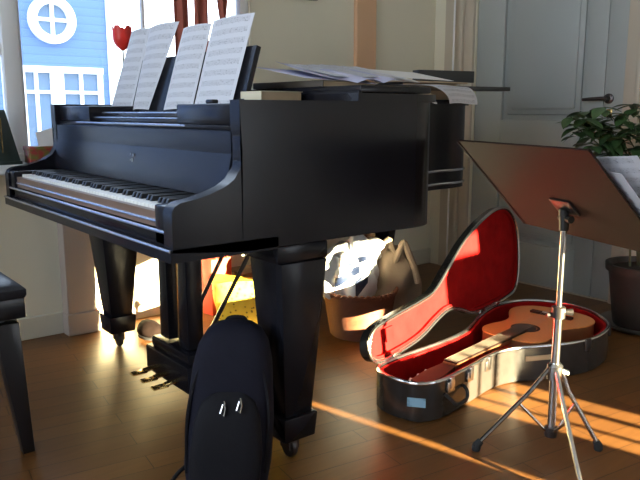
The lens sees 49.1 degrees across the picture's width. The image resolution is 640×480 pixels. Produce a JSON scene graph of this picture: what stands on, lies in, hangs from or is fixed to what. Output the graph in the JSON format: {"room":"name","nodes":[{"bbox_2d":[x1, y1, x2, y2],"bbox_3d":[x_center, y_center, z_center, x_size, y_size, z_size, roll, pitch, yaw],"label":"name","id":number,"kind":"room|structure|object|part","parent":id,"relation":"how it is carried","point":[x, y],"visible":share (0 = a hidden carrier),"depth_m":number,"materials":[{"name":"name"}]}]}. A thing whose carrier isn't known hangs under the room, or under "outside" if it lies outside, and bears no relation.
{"room":"music room","nodes":[
{"label":"music room","id":0,"kind":"room"},
{"bbox_2d":[0,0,435,318],"bbox_3d":[-1.251,-0.941,3.061,5.310,2.750,0.200,-8,13,-38],"label":"wall","id":1,"kind":"structure","parent":0,"point":[303,32],"depth_m":3.78,"materials":[{"name":"beige paint"}]},
{"bbox_2d":[0,162,26,175],"bbox_3d":[-1.393,-0.295,2.916,2.765,0.042,0.230,-8,13,-38],"label":"windowsill","id":2,"kind":"structure","parent":1,"relation":"attached to","point":[3,168],"depth_m":2.85,"materials":[{"name":"white paint"}]},
{"bbox_2d":[0,110,22,164],"bbox_3d":[-1.327,-0.423,2.880,0.153,0.222,0.120,-8,13,-38],"label":"metronome","id":3,"kind":"object","parent":2,"relation":"on","point":[9,155],"visible":1,"depth_m":2.87,"materials":[{"name":"green wood"}]},
{"bbox_2d":[23,146,52,162],"bbox_3d":[-1.186,-0.366,2.992,0.132,0.070,0.096,-8,13,-38],"label":"tin box","id":4,"kind":"object","parent":2,"relation":"on","point":[31,153],"visible":0.51,"depth_m":2.94,"materials":[{"name":"metal"}]},
{"bbox_3d":[-1.186,-0.392,2.987,0.132,0.017,0.096,-8,13,-38],"label":"lid","id":5,"kind":"part","parent":4,"relation":"part of","materials":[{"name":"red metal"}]},
{"bbox_2d":[36,128,52,145],"bbox_3d":[-1.171,-0.439,2.985,0.070,0.076,0.031,-8,13,-38],"label":"card","id":6,"kind":"object","parent":4,"relation":"on","point":[45,137],"visible":0.85,"depth_m":2.98,"materials":[{"name":"paper"}]},
{"bbox_2d":[112,25,131,61],"bbox_3d":[-0.883,-0.664,3.175,0.085,0.590,0.086,-8,13,-38],"label":"ornament","id":7,"kind":"object","parent":2,"relation":"on","point":[121,36],"visible":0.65,"depth_m":3.10,"materials":[{"name":"red plastic"}]},
{"bbox_2d":[57,223,100,336],"bbox_3d":[-1.102,0.055,3.175,0.150,0.750,0.090,-8,13,-38],"label":"trim","id":8,"kind":"structure","parent":1,"relation":"attached to","point":[81,315],"depth_m":3.17,"materials":[{"name":"white wood"}]},
{"bbox_2d":[0,0,248,161],"bbox_3d":[-1.440,-1.104,2.828,2.665,1.605,0.080,-8,13,-38],"label":"window","id":9,"kind":"structure","parent":1,"relation":"in","point":[11,63],"depth_m":2.98,"materials":[{"name":"white paint"}]},
{"bbox_3d":[-0.568,-1.941,3.262,0.550,0.045,0.121,-8,13,-38],"label":"curtain rod","id":10,"kind":"object","parent":9,"relation":"attached to","visible":0},
{"bbox_2d":[173,0,188,55],"bbox_3d":[-0.651,-1.256,3.255,0.076,1.300,0.025,-8,13,-38],"label":"curtain strip","id":11,"kind":"object","parent":10,"relation":"hanging from","point":[180,6],"visible":0.29,"depth_m":3.29,"materials":[{"name":"red fabric"}]},
{"bbox_2d":[194,0,208,51],"bbox_3d":[-0.571,-1.268,3.319,0.073,1.300,0.026,-8,13,-38],"label":"curtain strip","id":12,"kind":"object","parent":10,"relation":"hanging from","point":[200,6],"visible":0.11,"depth_m":3.35,"materials":[{"name":"red fabric"}]},
{"bbox_2d":[217,0,227,18],"bbox_3d":[-0.476,-1.500,3.353,0.058,0.855,0.027,-8,13,-38],"label":"curtain strip","id":13,"kind":"object","parent":10,"relation":"hanging from","point":[222,4],"visible":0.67,"depth_m":3.42,"materials":[{"name":"red fabric"}]},
{"bbox_2d":[17,248,430,340],"bbox_3d":[-1.222,0.383,3.185,5.010,0.100,0.018,-8,13,-38],"label":"baseboard","id":14,"kind":"structure","parent":1,"relation":"attached to","point":[44,325],"depth_m":3.20,"materials":[{"name":"wood"}]},
{"bbox_2d":[354,0,376,81],"bbox_3d":[0.263,-1.180,4.091,0.155,2.650,0.030,-8,13,-38],"label":"trim","id":15,"kind":"structure","parent":1,"relation":"attached to","point":[365,11],"depth_m":4.07,"materials":[{"name":"brown wood"}]},
{"bbox_2d":[0,263,639,479],"bbox_3d":[0.220,0.804,1.498,5.310,0.120,5.030,-8,13,-38],"label":"floor","id":16,"kind":"structure","parent":0,"point":[92,419],"depth_m":2.28,"materials":[{"name":"brown wood"}]},
{"bbox_2d":[0,272,34,453],"bbox_3d":[-1.147,0.350,2.126,0.380,0.546,0.495,-8,13,-38],"label":"stool","id":17,"kind":"object","parent":16,"relation":"on","point":[12,294],"visible":1,"depth_m":2.03,"materials":[{"name":"wood"}]},
{"bbox_3d":[-1.147,0.117,2.083,0.380,0.071,0.495,-8,13,-38],"label":"seat","id":18,"kind":"part","parent":17,"relation":"part of","materials":[{"name":"leather"}]},
{"bbox_2d":[137,319,160,340],"bbox_3d":[-0.771,0.399,3.168,0.103,0.076,0.153,-8,13,-38],"label":"slipper","id":19,"kind":"object","parent":16,"relation":"on","point":[147,328],"visible":0.84,"depth_m":3.12,"materials":[{"name":"fabric"}]},
{"bbox_2d":[202,256,231,315],"bbox_3d":[-0.517,0.203,3.524,0.083,0.333,0.130,10,14,42],"label":"gift bag","id":20,"kind":"object","parent":16,"relation":"on","point":[208,265],"visible":0.34,"depth_m":3.48,"materials":[{"name":"red paper"}]},
{"bbox_2d":[170,315,273,479],"bbox_3d":[-0.269,0.440,1.910,0.284,0.448,0.240,0,10,-1],"label":"backpack","id":21,"kind":"object","parent":16,"relation":"on","point":[229,420],"visible":1,"depth_m":1.84,"materials":[{"name":"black fabric"}]},
{"bbox_3d":[-0.250,0.438,1.812,0.014,0.039,0.019,10,14,42],"label":"zip pull","id":22,"kind":"part","parent":21,"relation":"part of","materials":[{"name":"silver metal"}]},
{"bbox_3d":[-0.208,0.430,1.811,0.014,0.039,0.019,10,14,42],"label":"zip pull","id":23,"kind":"part","parent":21,"relation":"part of","materials":[{"name":"silver metal"}]},
{"bbox_2d":[212,274,257,323],"bbox_3d":[-0.336,0.287,3.359,0.364,0.227,0.171,0,10,-2],"label":"shopping bag","id":24,"kind":"object","parent":16,"relation":"on","point":[241,301],"visible":0.38,"depth_m":3.28,"materials":[{"name":"yellow paper"}]},
{"bbox_2d":[4,45,468,456],"bbox_3d":[-0.013,-0.107,2.822,2.007,1.195,1.452,-8,13,-38],"label":"grand piano","id":25,"kind":"object","parent":16,"relation":"on","point":[269,182],"visible":0.91,"depth_m":1.99,"materials":[{"name":"black wood"}]},
{"bbox_3d":[-0.771,-0.137,2.207,0.018,0.039,1.210,-8,13,-38],"label":"key rail","id":26,"kind":"part","parent":25,"relation":"part of","materials":[{"name":"brown wood"}]},
{"bbox_3d":[-0.787,-0.102,2.201,0.028,0.068,1.420,-8,13,-38],"label":"keyslip moulding","id":27,"kind":"part","parent":25,"relation":"part of","materials":[{"name":"black wood"}]},
{"bbox_3d":[-0.873,0.093,2.978,0.175,0.455,0.175,-8,13,-38],"label":"leg","id":28,"kind":"part","parent":25,"relation":"part of","materials":[{"name":"black wood"}]},
{"bbox_2d":[112,28,149,105],"bbox_3d":[-0.741,-0.664,2.728,0.110,0.313,0.215,-8,13,-38],"label":"sheet","id":29,"kind":"object","parent":25,"relation":"on","point":[125,92],"visible":0.94,"depth_m":2.71,"materials":[{"name":"white paper"}]},
{"bbox_3d":[-0.626,-0.400,2.302,0.053,0.042,0.860,-8,13,-38],"label":"shelf moulding","id":30,"kind":"part","parent":25,"relation":"part of","materials":[{"name":"black wood"}]},
{"bbox_2d":[58,121,229,130],"bbox_3d":[-0.489,-0.395,2.388,0.362,0.013,1.328,-8,13,-38],"label":"shelf","id":31,"kind":"object","parent":25,"relation":"attached to","point":[69,125],"depth_m":2.17,"materials":[{"name":"black wood"}]},
{"bbox_2d":[133,21,178,109],"bbox_3d":[-0.617,-0.636,2.570,0.113,0.314,0.239,-8,13,-38],"label":"sheet","id":32,"kind":"object","parent":25,"relation":"on","point":[160,36],"visible":1,"depth_m":2.55,"materials":[{"name":"white paper"}]},
{"bbox_3d":[-0.509,0.149,2.490,0.005,0.450,0.006,-8,13,-38],"label":"pedal rod","id":33,"kind":"part","parent":25,"relation":"part of","materials":[{"name":"gold metal"}]},
{"bbox_2d":[164,23,211,109],"bbox_3d":[-0.450,-0.583,2.362,0.101,0.285,0.215,-8,13,-38],"label":"sheet","id":34,"kind":"object","parent":25,"relation":"on","point":[182,89],"visible":0.96,"depth_m":2.35,"materials":[{"name":"white paper"}]},
{"bbox_3d":[-0.296,-0.379,1.917,0.020,0.012,0.040,-8,13,-38],"label":"desk knob","id":35,"kind":"part","parent":25,"relation":"part of","materials":[{"name":"black wood"}]},
{"bbox_2d":[195,12,254,103],"bbox_3d":[-0.308,-0.553,2.187,0.097,0.288,0.245,-8,13,-38],"label":"sheet","id":36,"kind":"object","parent":25,"relation":"on","point":[229,36],"visible":0.85,"depth_m":2.17,"materials":[{"name":"white paper"}]},
{"bbox_2d":[241,91,300,99],"bbox_3d":[-0.144,-0.424,2.090,0.150,0.038,0.110,-8,13,-38],"label":"book","id":37,"kind":"object","parent":25,"relation":"on","point":[246,95],"visible":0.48,"depth_m":2.04,"materials":[{"name":"beige paper"}]},
{"bbox_3d":[-0.090,0.272,2.004,0.156,0.455,0.156,-8,13,-38],"label":"leg","id":38,"kind":"part","parent":25,"relation":"part of","materials":[{"name":"black wood"}]},
{"bbox_2d":[253,80,376,89],"bbox_3d":[-0.020,-0.504,2.292,0.240,0.020,0.340,-10,14,-42],"label":"book","id":39,"kind":"object","parent":25,"relation":"on","point":[314,83],"visible":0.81,"depth_m":2.18,"materials":[{"name":"black"}]},
{"bbox_2d":[256,67,343,80],"bbox_3d":[-0.045,-0.518,2.191,0.200,0.040,0.260,7,12,34],"label":"paper sheet","id":40,"kind":"object","parent":39,"relation":"on","point":[290,72],"visible":0.8,"depth_m":2.16,"materials":[{"name":"white paper"}]},
{"bbox_2d":[319,69,397,82],"bbox_3d":[0.115,-0.534,2.278,0.200,0.057,0.200,10,14,44],"label":"paper sheet","id":41,"kind":"object","parent":25,"relation":"on","point":[353,78],"visible":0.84,"depth_m":2.25,"materials":[{"name":"white paper"}]},
{"bbox_2d":[278,62,374,83],"bbox_3d":[0.018,-0.535,2.239,0.250,0.076,0.220,-5,12,-27],"label":"paper sheet","id":42,"kind":"object","parent":41,"relation":"on","point":[298,68],"visible":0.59,"depth_m":2.19,"materials":[{"name":"white paper"}]},
{"bbox_3d":[0.284,-0.013,3.562,0.175,0.455,0.175,-8,13,-38],"label":"leg","id":43,"kind":"part","parent":25,"relation":"part of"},
{"bbox_3d":[0.215,-0.576,2.921,1.422,0.022,1.450,-8,13,-38],"label":"lid","id":44,"kind":"part","parent":25,"relation":"part of","materials":[{"name":"black wood"}]},
{"bbox_2d":[430,90,448,99],"bbox_3d":[0.468,-0.674,3.271,0.400,0.046,0.280,-7,13,-35],"label":"book","id":45,"kind":"object","parent":25,"relation":"on","point":[440,95],"visible":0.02,"depth_m":3.16,"materials":[{"name":"brown paper"}]},
{"bbox_2d":[377,82,456,89],"bbox_3d":[0.462,-0.721,3.303,0.365,0.034,0.181,-8,13,-38],"label":"book","id":46,"kind":"object","parent":45,"relation":"on","point":[392,83],"visible":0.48,"depth_m":3.21,"materials":[{"name":"paper"}]},
{"bbox_2d":[374,80,467,83],"bbox_3d":[0.479,-0.740,3.294,0.440,0.007,0.180,-8,13,-36],"label":"board","id":47,"kind":"object","parent":46,"relation":"on","point":[392,80],"visible":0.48,"depth_m":3.22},
{"bbox_2d":[412,70,473,82],"bbox_3d":[0.595,-0.785,3.366,0.320,0.055,0.056,-5,11,-25],"label":"ring binder","id":48,"kind":"object","parent":47,"relation":"on","point":[455,76],"visible":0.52,"depth_m":3.35,"materials":[{"name":"black plastic"}]},
{"bbox_2d":[415,84,476,104],"bbox_3d":[0.541,-0.656,3.157,0.370,0.089,0.181,-8,13,-38],"label":"sheet","id":49,"kind":"object","parent":45,"relation":"on","point":[456,94],"visible":1,"depth_m":3.14,"materials":[{"name":"white paper"}]},
{"bbox_2d":[459,86,509,91],"bbox_3d":[0.752,-0.723,3.349,0.320,0.019,0.100,-5,11,-25],"label":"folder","id":50,"kind":"object","parent":45,"relation":"on","point":[474,88],"visible":0.53,"depth_m":3.32,"materials":[{"name":"black plastic"}]},
{"bbox_3d":[0.543,-0.282,3.181,0.166,0.070,0.843,4,11,19],"label":"case moulding","id":51,"kind":"part","parent":25,"relation":"part of","materials":[{"name":"black wood"}]},
{"bbox_3d":[0.195,-0.533,2.551,0.299,0.026,0.368,-8,13,-38],"label":"book","id":52,"kind":"object","parent":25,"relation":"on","visible":0},
{"bbox_2d":[376,84,418,86],"bbox_3d":[0.173,-0.552,2.543,0.280,0.016,0.260,-9,14,-40],"label":"book","id":53,"kind":"object","parent":52,"relation":"on","point":[376,84],"visible":0.09,"depth_m":2.46,"materials":[{"name":"black paper"}]},
{"bbox_2d":[232,264,251,276],"bbox_3d":[-0.354,0.243,3.691,0.230,0.194,0.170,-8,13,-38],"label":"cardboard box","id":54,"kind":"object","parent":16,"relation":"on","point":[247,272],"visible":0.14,"depth_m":3.62,"materials":[{"name":"brown cardboard"}]},
{"bbox_2d":[325,286,398,341],"bbox_3d":[0.180,0.319,3.201,0.354,0.220,0.354,-8,13,-38],"label":"wicker basket","id":55,"kind":"object","parent":16,"relation":"on","point":[348,317],"visible":0.51,"depth_m":3.07,"materials":[{"name":"brown wicker"}]},
{"bbox_2d":[323,235,384,299],"bbox_3d":[0.122,0.154,3.176,0.310,0.374,0.300,-8,13,-38],"label":"plastic bag","id":56,"kind":"object","parent":55,"relation":"in","point":[352,269],"visible":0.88,"depth_m":3.07,"materials":[{"name":"white plastic"}]},
{"bbox_2d":[374,237,421,309],"bbox_3d":[0.338,0.189,3.320,0.295,0.435,0.289,0,10,0],"label":"tote bag","id":57,"kind":"object","parent":16,"relation":"on","point":[397,265],"visible":0.52,"depth_m":3.21,"materials":[{"name":"beige fabric"}]},
{"bbox_3d":[0.315,0.091,3.251,0.171,0.218,0.032,0,10,0],"label":"handle","id":58,"kind":"part","parent":57,"relation":"part of","materials":[{"name":"beige fabric"}]},
{"bbox_3d":[0.385,0.100,3.232,0.171,0.209,0.032,0,10,0],"label":"handle","id":59,"kind":"part","parent":57,"relation":"part of","materials":[{"name":"beige fabric"}]},
{"bbox_2d":[360,206,610,421],"bbox_3d":[0.749,0.226,2.740,0.606,0.570,1.371,7,13,35],"label":"guitar case","id":60,"kind":"object","parent":16,"relation":"on","point":[481,270],"visible":0.93,"depth_m":2.68,"materials":[{"name":"black plastic"}]},
{"bbox_3d":[0.545,0.131,2.896,0.098,0.432,1.330,8,13,37],"label":"lid","id":61,"kind":"part","parent":60,"relation":"part of","materials":[{"name":"red fabric"}]},
{"bbox_3d":[0.463,0.522,2.340,0.041,0.049,0.122,10,14,42],"label":"carry handle","id":62,"kind":"part","parent":60,"relation":"part of","materials":[{"name":"plastic"}]},
{"bbox_2d":[409,306,594,381],"bbox_3d":[0.667,0.415,2.753,1.107,0.109,0.380,-8,13,-38],"label":"guitar","id":63,"kind":"object","parent":60,"relation":"in","point":[525,325],"visible":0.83,"depth_m":2.79,"materials":[{"name":"mahogany"},{"name":"spruce wood"},{"name":"metal"}]},
{"bbox_3d":[0.822,0.443,2.628,0.110,0.020,0.006,-2,11,-13],"label":"name plate","id":64,"kind":"part","parent":60,"relation":"part of","materials":[{"name":"beige"}]},
{"bbox_2d":[456,139,639,479],"bbox_3d":[0.649,0.177,2.043,0.381,0.916,0.628,-4,11,-19],"label":"music stand","id":65,"kind":"object","parent":16,"relation":"on","point":[564,190],"visible":1,"depth_m":2.00,"materials":[{"name":"silver metal"}]},
{"bbox_3d":[0.580,0.497,2.094,0.214,0.229,0.014,-1,10,-7],"label":"leg","id":66,"kind":"part","parent":65,"relation":"part of","materials":[{"name":"silver metal"}]},
{"bbox_3d":[0.693,0.522,1.952,0.014,0.230,0.288,0,10,3],"label":"leg","id":67,"kind":"part","parent":65,"relation":"part of","materials":[{"name":"silver metal"}]},
{"bbox_3d":[0.775,0.497,2.093,0.125,0.225,0.013,2,11,11],"label":"leg","id":68,"kind":"part","parent":65,"relation":"part of","materials":[{"name":"silver metal"}]},
{"bbox_2d":[596,156,639,198],"bbox_3d":[0.778,-0.107,1.797,0.206,0.237,0.285,-5,11,-24],"label":"sheet","id":69,"kind":"object","parent":65,"relation":"on","point":[628,166],"visible":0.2,"depth_m":1.70,"materials":[{"name":"white paper"}]},
{"bbox_2d":[607,172,639,216],"bbox_3d":[0.740,-0.097,1.885,0.194,0.204,0.384,-4,11,-20],"label":"sheet","id":70,"kind":"object","parent":65,"relation":"on","point":[620,181],"visible":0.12,"depth_m":1.71,"materials":[{"name":"white paper"}]},
{"bbox_2d":[557,103,639,335],"bbox_3d":[1.405,-0.110,3.210,0.678,1.062,0.376,-1,10,-4],"label":"potted plant","id":71,"kind":"object","parent":16,"relation":"on","point":[624,271],"visible":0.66,"depth_m":3.17,"materials":[{"name":"green plant"}]},
{"bbox_3d":[1.522,0.255,3.285,0.360,0.293,0.360,-8,13,-38],"label":"pot","id":72,"kind":"part","parent":71,"relation":"part of","materials":[{"name":"brown ceramic"}]},
{"bbox_2d":[429,0,639,263],"bbox_3d":[2.298,-0.876,2.706,0.200,2.750,4.780,-8,13,-38],"label":"wall","id":73,"kind":"structure","parent":0,"point":[440,19],"depth_m":4.44,"materials":[{"name":"beige paint"}]},
{"bbox_2d":[438,0,459,264],"bbox_3d":[0.830,-1.178,4.357,0.012,2.750,0.135,-8,13,-38],"label":"trim","id":74,"kind":"structure","parent":73,"relation":"attached to","point":[449,3],"depth_m":4.41,"materials":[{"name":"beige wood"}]},
{"bbox_2d":[451,0,639,303],"bbox_3d":[1.225,-0.805,3.901,0.055,2.180,1.165,-8,13,-38],"label":"trim","id":75,"kind":"structure","parent":73,"relation":"attached to","point":[467,16],"depth_m":4.22,"materials":[{"name":"beige wood"}]},
{"bbox_2d":[470,0,630,299],"bbox_3d":[1.251,-0.760,3.929,0.120,2.070,0.957,-8,13,-38],"label":"door","id":76,"kind":"structure","parent":73,"relation":"in","point":[557,59],"depth_m":3.91,"materials":[{"name":"wood"}]},
{"bbox_3d":[1.252,-0.251,4.039,0.028,0.500,0.480,-8,13,-38],"label":"panel","id":77,"kind":"part","parent":76,"relation":"part of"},
{"bbox_3d":[1.252,-1.158,3.873,0.028,0.915,0.480,-8,13,-38],"label":"panel","id":78,"kind":"part","parent":76,"relation":"part of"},
{"bbox_3d":[1.442,-0.734,3.638,0.057,0.052,0.150,-8,13,-38],"label":"handle","id":79,"kind":"part","parent":76,"relation":"part of","materials":[{"name":"metal"}]},
{"bbox_2d":[519,281,607,301],"bbox_3d":[1.270,0.261,4.132,0.080,0.011,0.965,-8,13,-38],"label":"trim","id":80,"kind":"structure","parent":73,"relation":"attached to","point":[519,281],"depth_m":3.92,"materials":[{"name":"grey wood"}]},
{"label":"outside","id":81,"kind":"structure","parent":0,"visible":0},
{"bbox_3d":[-9.480,-1.792,21.199,38.000,0.100,38.020,-8,13,-38],"label":"ground","id":82,"kind":"structure","parent":81,"visible":0},
{"bbox_2d":[0,0,117,145],"bbox_3d":[-8.050,-3.112,7.846,10.800,7.300,4.800,-8,13,-38],"label":"house","id":83,"kind":"structure","parent":82,"relation":"on","point":[69,50],"depth_m":9.13,"materials":[{"name":"blue"}]},
{"bbox_3d":[-3.458,-2.831,9.007,0.400,0.400,0.022,-8,13,-38],"label":"pane","id":84,"kind":"part","parent":83,"relation":"part of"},
{"bbox_3d":[-3.395,-1.655,9.273,1.010,1.160,0.022,-8,13,-38],"label":"pane","id":85,"kind":"part","parent":83,"relation":"part of","materials":[{"name":"glass"}]},
{"bbox_3d":[0.123,-0.575,2.407,0.349,0.055,0.254,-8,13,-38],"label":"paper sheet","id":86,"kind":"object","parent":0,"visible":0},
{"bbox_2d":[294,64,410,79],"bbox_3d":[0.106,-0.572,2.381,0.345,0.054,0.247,-8,13,-38],"label":"paper sheet","id":87,"kind":"object","parent":86,"relation":"on","point":[294,64],"visible":0.09,"depth_m":2.38,"materials":[{"name":"white paper"}]},
{"bbox_2d":[284,63,403,77],"bbox_3d":[0.088,-0.569,2.354,0.340,0.056,0.240,-10,14,-42],"label":"paper sheet","id":88,"kind":"object","parent":87,"relation":"on","point":[312,67],"visible":0.94,"depth_m":2.36,"materials":[{"name":"white paper"}]},
{"bbox_3d":[0.140,-0.577,2.434,0.362,0.058,0.273,-8,13,-38],"label":"paper sheet","id":89,"kind":"object","parent":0,"visible":0},
{"bbox_2d":[372,69,451,80],"bbox_3d":[0.291,-0.622,2.625,0.440,0.044,0.200,-10,14,-43],"label":"paper sheet","id":90,"kind":"object","parent":89,"relation":"on","point":[396,73],"visible":0.6,"depth_m":2.67,"materials":[{"name":"white paper"}]}
]}

